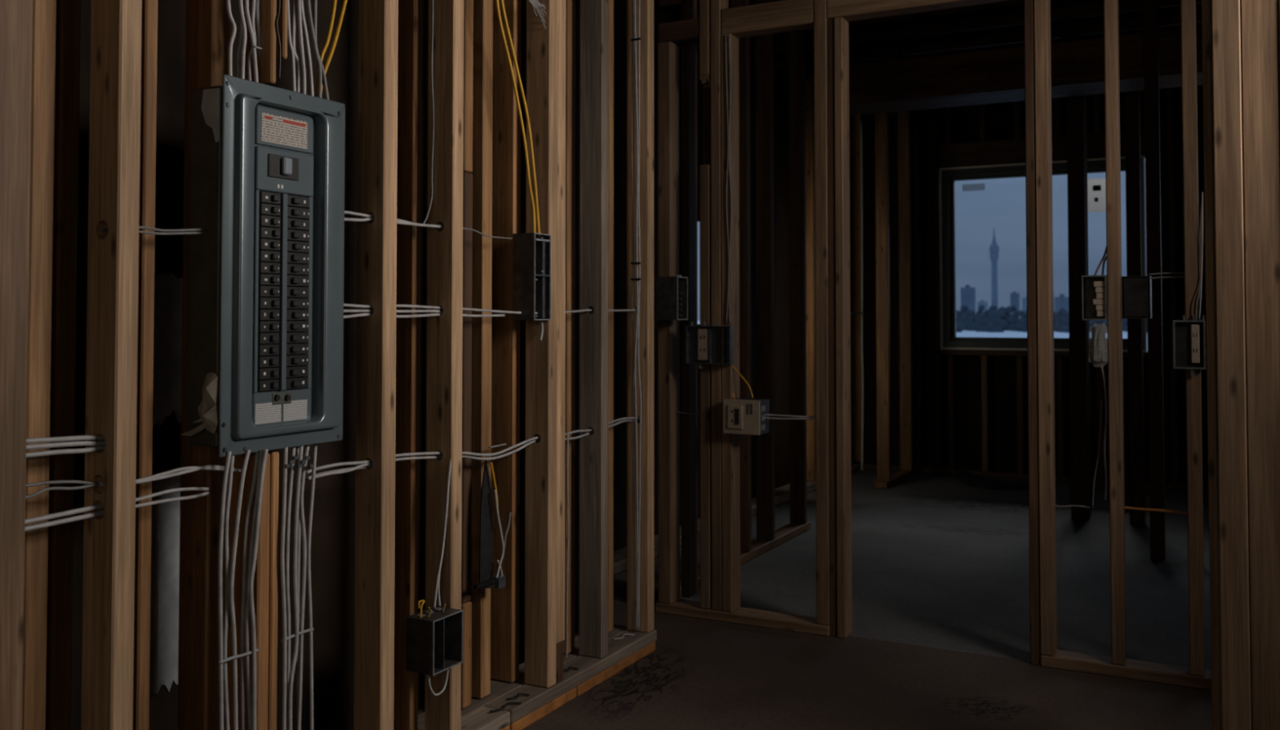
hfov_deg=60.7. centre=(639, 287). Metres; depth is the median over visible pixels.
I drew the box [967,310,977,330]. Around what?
tree
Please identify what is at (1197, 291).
electrical cable
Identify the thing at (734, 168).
electrical cable
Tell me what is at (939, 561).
floor
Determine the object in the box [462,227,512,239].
electrical cable
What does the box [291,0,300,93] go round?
electrical cable
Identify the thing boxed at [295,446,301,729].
electrical cable
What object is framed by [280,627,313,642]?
cable tie
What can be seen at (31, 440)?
electrical cable
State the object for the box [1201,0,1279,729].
wall
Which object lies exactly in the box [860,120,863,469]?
electrical cable
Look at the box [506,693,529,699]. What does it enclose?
scrap
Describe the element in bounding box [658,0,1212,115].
ceiling
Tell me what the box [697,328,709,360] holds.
receptacle
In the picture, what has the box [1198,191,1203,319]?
electrical cable
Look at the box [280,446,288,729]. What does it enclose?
electrical cable
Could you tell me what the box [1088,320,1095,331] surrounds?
tree
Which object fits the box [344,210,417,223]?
electrical cable
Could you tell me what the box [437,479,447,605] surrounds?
electrical cable
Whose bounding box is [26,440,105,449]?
electrical cable
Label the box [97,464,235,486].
electrical cable
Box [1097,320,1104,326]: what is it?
tree
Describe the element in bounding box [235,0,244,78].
electrical cable
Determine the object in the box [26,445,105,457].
electrical cable
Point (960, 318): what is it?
tree
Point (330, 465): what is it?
electrical cable
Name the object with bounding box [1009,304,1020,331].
tree
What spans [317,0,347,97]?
electrical cable
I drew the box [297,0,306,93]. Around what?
electrical cable
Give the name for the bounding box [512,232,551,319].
wall box
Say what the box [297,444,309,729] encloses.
electrical cable
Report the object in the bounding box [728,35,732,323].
electrical cable
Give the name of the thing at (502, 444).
electrical cable
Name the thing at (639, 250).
electrical cable
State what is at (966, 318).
tree
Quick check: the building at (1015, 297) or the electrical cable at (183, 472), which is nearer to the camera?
the electrical cable at (183, 472)
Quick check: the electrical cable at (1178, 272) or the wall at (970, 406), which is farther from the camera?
the wall at (970, 406)
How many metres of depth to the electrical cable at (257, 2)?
2.38 m
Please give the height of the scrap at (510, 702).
0.010 m
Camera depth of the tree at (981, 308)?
725.33 m
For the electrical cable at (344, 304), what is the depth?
3.06 m
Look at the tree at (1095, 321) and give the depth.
690.09 m
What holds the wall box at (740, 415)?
attached to the wall at (720, 497)
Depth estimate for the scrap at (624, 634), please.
3.83 m
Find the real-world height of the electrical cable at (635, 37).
2.373 m
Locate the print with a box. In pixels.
[271,160,278,172]
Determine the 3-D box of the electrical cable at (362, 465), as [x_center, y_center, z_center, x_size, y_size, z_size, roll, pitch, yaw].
[-0.705,0.436,2.606,0.008,0.018,0.235,-1,-2,28]
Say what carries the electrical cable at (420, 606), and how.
attached to the wall box at (434, 640)
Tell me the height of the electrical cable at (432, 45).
0.703 m
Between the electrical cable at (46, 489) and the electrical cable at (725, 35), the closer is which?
the electrical cable at (46, 489)
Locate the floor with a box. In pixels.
[417,468,1221,729]
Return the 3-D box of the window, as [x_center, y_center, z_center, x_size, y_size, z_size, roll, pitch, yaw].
[2.967,-0.229,8.110,1.430,1.390,0.122,-1,-2,28]
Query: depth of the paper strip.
3.16 m
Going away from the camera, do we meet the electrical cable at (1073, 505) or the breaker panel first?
the breaker panel
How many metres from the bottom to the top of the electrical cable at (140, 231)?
0.020 m
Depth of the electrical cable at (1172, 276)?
3.64 m
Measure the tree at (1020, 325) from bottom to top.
16.413 m
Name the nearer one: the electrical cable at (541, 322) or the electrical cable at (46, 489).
the electrical cable at (46, 489)
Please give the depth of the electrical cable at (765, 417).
4.21 m
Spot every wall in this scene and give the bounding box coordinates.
[0,0,656,729]
[613,0,862,574]
[653,0,915,597]
[655,0,1221,691]
[851,84,1217,491]
[1066,0,1165,560]
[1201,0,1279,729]
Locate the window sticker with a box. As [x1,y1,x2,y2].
[962,183,985,191]
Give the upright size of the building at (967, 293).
41.412 m
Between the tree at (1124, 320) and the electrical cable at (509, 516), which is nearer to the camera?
the electrical cable at (509, 516)
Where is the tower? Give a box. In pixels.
[989,227,999,310]
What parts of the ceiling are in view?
hanger post, hanger post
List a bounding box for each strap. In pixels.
[631,37,640,40]
[631,262,640,264]
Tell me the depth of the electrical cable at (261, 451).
2.27 m
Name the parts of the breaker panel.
latch knob, plate, latch plate, rail, plate, label plate, latch knob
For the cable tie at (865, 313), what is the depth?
8.55 m
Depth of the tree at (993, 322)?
672.63 m
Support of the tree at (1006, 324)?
on the snowy ground
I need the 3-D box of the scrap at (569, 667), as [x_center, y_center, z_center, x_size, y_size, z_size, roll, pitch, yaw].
[-0.225,1.212,3.474,0.059,0.010,0.019,1,-2,-25]
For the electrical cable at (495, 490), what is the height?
0.256 m
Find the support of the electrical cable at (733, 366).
attached to the wall box at (740, 415)
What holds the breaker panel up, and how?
attached to the wall at (108, 621)
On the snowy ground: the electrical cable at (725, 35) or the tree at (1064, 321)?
the tree at (1064, 321)
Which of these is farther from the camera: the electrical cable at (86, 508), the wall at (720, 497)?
the wall at (720, 497)
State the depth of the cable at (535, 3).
3.33 m
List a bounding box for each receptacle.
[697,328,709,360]
[727,404,742,429]
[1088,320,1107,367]
[1190,324,1199,363]
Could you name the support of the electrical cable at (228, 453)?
hanging from the breaker panel
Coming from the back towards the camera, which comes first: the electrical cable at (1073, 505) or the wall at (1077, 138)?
the wall at (1077, 138)
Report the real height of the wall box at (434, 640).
0.158 m
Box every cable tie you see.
[217,648,258,663]
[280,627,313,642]
[850,311,866,314]
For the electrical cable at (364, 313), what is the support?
attached to the wall at (108, 621)
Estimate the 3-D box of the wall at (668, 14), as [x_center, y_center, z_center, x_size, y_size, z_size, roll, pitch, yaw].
[-0.604,-0.208,4.395,0.180,3.050,10.400,-1,-2,28]
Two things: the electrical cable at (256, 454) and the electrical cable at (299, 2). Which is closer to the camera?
the electrical cable at (256, 454)
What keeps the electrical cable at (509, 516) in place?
attached to the wall at (108, 621)
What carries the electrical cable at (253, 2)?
attached to the breaker panel
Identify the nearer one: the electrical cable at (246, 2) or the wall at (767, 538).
the electrical cable at (246, 2)
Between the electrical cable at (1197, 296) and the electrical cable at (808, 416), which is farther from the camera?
the electrical cable at (808, 416)
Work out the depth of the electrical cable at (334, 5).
2.59 m
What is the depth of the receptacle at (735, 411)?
4.25 m
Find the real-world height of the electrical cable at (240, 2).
0.285 m
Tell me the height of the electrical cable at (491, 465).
0.148 m
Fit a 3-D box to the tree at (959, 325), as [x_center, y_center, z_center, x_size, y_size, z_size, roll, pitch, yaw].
[198.623,22.550,686.584,11.178,16.920,12.153,-1,-2,28]
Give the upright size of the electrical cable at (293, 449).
0.787 m
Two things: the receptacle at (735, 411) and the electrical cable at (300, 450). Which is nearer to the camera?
the electrical cable at (300, 450)
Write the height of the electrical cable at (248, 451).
0.729 m
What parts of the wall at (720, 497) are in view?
plate, plate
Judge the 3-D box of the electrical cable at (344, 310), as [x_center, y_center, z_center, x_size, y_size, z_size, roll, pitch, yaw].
[-0.565,0.069,2.882,0.007,0.020,0.717,-1,-2,28]
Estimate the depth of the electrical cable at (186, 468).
2.19 m
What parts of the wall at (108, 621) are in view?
plate, plate, plate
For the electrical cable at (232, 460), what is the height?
0.727 m
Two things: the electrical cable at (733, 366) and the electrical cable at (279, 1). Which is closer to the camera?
the electrical cable at (279, 1)
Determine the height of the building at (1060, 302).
31.476 m
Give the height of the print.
0.023 m
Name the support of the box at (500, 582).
hanging from the electrical cable at (495, 490)
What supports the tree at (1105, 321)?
on the snowy ground
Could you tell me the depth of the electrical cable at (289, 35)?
2.45 m
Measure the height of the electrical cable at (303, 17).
0.331 m
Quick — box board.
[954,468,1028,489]
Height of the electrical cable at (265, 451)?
0.740 m
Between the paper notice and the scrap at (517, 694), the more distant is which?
the paper notice
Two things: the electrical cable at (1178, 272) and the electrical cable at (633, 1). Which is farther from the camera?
the electrical cable at (633, 1)
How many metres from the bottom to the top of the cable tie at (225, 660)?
0.008 m
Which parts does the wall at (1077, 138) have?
post, post, post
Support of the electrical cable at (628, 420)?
attached to the wall at (108, 621)
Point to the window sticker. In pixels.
(972, 184)
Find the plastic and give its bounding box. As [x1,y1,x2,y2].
[181,372,217,435]
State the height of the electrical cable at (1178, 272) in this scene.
0.008 m
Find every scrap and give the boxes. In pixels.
[488,701,521,712]
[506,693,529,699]
[563,666,578,671]
[613,633,634,639]
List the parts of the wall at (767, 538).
plate, plate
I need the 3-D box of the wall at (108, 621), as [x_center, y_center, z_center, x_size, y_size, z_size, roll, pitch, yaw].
[-1.000,-0.263,2.383,0.396,3.049,4.468,-1,-2,28]
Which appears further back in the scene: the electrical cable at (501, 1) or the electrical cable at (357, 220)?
the electrical cable at (501, 1)
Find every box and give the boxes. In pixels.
[405,603,462,675]
[473,559,505,589]
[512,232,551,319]
[656,275,688,319]
[685,321,733,368]
[723,397,769,435]
[1081,275,1107,319]
[1121,275,1151,318]
[1173,315,1205,376]
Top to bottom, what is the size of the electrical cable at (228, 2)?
0.278 m
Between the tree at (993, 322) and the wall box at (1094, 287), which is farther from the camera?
the tree at (993, 322)
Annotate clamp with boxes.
[284,455,314,467]
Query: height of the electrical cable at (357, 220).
0.023 m
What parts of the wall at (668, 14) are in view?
plate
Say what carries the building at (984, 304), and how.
on the snowy ground
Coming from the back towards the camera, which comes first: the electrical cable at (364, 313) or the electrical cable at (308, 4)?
the electrical cable at (364, 313)
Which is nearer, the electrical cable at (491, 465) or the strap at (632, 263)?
the electrical cable at (491, 465)
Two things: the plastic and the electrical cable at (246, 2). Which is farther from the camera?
the electrical cable at (246, 2)
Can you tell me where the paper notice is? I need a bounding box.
[1087,177,1106,212]
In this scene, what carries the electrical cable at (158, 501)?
attached to the wall at (108, 621)
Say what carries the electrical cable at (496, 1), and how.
attached to the wall box at (531, 253)
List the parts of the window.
sash, sash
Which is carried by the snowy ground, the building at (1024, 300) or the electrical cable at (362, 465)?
the building at (1024, 300)
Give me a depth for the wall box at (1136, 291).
3.73 m
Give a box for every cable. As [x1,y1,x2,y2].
[25,480,100,487]
[25,484,100,498]
[25,503,104,524]
[25,511,104,531]
[26,435,105,443]
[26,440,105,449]
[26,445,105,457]
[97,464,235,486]
[97,466,240,484]
[99,226,207,231]
[99,227,207,235]
[99,491,208,511]
[135,486,208,501]
[217,451,231,729]
[222,455,234,729]
[226,0,236,75]
[229,448,250,729]
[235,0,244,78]
[238,0,246,79]
[240,452,258,729]
[244,0,258,82]
[244,449,263,729]
[247,0,256,80]
[248,448,268,729]
[255,0,261,58]
[275,0,280,79]
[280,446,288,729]
[284,446,295,729]
[287,0,296,92]
[288,445,303,729]
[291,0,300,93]
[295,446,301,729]
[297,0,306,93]
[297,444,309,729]
[301,0,314,96]
[304,418,639,481]
[305,416,639,475]
[306,0,322,97]
[306,443,317,729]
[306,462,373,479]
[313,0,329,100]
[315,0,337,97]
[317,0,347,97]
[343,303,640,314]
[343,309,505,316]
[343,312,443,318]
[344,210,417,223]
[344,217,444,228]
[417,599,425,617]
[422,0,434,223]
[427,668,448,695]
[433,457,451,607]
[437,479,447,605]
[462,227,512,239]
[488,443,506,448]
[490,462,498,509]
[493,488,504,577]
[495,0,535,232]
[500,0,540,236]
[503,511,511,548]
[528,0,546,29]
[539,321,543,340]
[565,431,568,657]
[631,0,635,629]
[634,0,638,630]
[637,0,641,631]
[724,35,728,323]
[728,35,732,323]
[732,364,753,397]
[733,168,735,302]
[764,413,815,417]
[764,417,815,419]
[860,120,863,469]
[1054,504,1089,507]
[1092,400,1102,507]
[1093,247,1106,275]
[1100,365,1107,500]
[1101,254,1106,275]
[1124,506,1187,514]
[1148,271,1184,275]
[1148,275,1184,279]
[1191,191,1202,319]
[1195,202,1202,319]
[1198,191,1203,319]
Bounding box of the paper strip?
[479,460,493,587]
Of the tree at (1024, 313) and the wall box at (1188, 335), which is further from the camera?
the tree at (1024, 313)
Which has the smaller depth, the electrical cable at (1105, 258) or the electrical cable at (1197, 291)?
the electrical cable at (1197, 291)
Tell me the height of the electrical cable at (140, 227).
0.027 m
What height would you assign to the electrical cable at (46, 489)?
0.015 m
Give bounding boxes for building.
[960,284,975,311]
[977,300,987,311]
[1009,291,1019,319]
[1022,295,1026,311]
[1053,293,1068,316]
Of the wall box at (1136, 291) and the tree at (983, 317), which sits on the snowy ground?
the tree at (983, 317)
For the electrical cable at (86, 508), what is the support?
attached to the wall at (108, 621)
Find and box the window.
[939,155,1146,351]
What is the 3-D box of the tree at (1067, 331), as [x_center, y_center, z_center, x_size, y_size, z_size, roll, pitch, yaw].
[259.375,21.175,654.227,9.233,17.687,8.385,-1,-2,28]
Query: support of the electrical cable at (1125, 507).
attached to the wall at (720, 497)
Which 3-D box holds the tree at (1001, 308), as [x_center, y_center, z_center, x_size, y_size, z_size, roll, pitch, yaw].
[260.021,23.792,788.965,9.404,20.351,11.842,-1,-2,28]
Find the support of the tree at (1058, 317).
on the snowy ground
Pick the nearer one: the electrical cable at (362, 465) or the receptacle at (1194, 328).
the electrical cable at (362, 465)
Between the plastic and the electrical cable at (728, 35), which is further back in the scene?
the electrical cable at (728, 35)
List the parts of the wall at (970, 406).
plate, sill plate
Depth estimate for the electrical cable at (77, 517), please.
1.97 m
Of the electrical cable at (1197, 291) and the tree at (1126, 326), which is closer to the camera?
the electrical cable at (1197, 291)
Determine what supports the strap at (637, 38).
attached to the electrical cable at (635, 37)
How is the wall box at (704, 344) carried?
attached to the wall at (720, 497)
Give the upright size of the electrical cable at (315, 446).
0.822 m
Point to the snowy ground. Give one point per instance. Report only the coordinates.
(965, 333)
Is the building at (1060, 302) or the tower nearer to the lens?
the building at (1060, 302)
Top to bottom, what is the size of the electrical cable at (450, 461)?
0.383 m
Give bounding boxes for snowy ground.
[697,320,1147,351]
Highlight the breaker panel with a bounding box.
[187,74,345,457]
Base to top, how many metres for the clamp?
0.031 m
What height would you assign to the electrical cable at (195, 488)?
0.016 m
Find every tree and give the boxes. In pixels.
[955,309,964,332]
[957,306,964,321]
[960,304,972,330]
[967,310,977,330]
[974,304,984,327]
[975,309,989,331]
[986,305,1004,332]
[998,306,1005,318]
[1000,306,1012,330]
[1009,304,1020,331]
[1015,310,1024,331]
[1022,307,1026,332]
[1053,307,1064,331]
[1058,309,1068,332]
[1065,326,1069,333]
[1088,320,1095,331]
[1091,320,1098,328]
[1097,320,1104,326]
[1102,320,1107,333]
[1122,318,1127,331]
[1124,320,1127,331]
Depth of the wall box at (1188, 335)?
3.56 m
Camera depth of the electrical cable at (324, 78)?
2.54 m
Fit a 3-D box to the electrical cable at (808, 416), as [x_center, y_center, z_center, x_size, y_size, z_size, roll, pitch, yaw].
[0.576,0.496,4.215,0.228,0.008,0.006,-1,-2,28]
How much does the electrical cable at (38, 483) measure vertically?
0.033 m
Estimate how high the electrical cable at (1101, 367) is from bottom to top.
0.453 m
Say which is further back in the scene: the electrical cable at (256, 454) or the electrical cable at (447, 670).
the electrical cable at (447, 670)
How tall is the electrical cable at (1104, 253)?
0.123 m

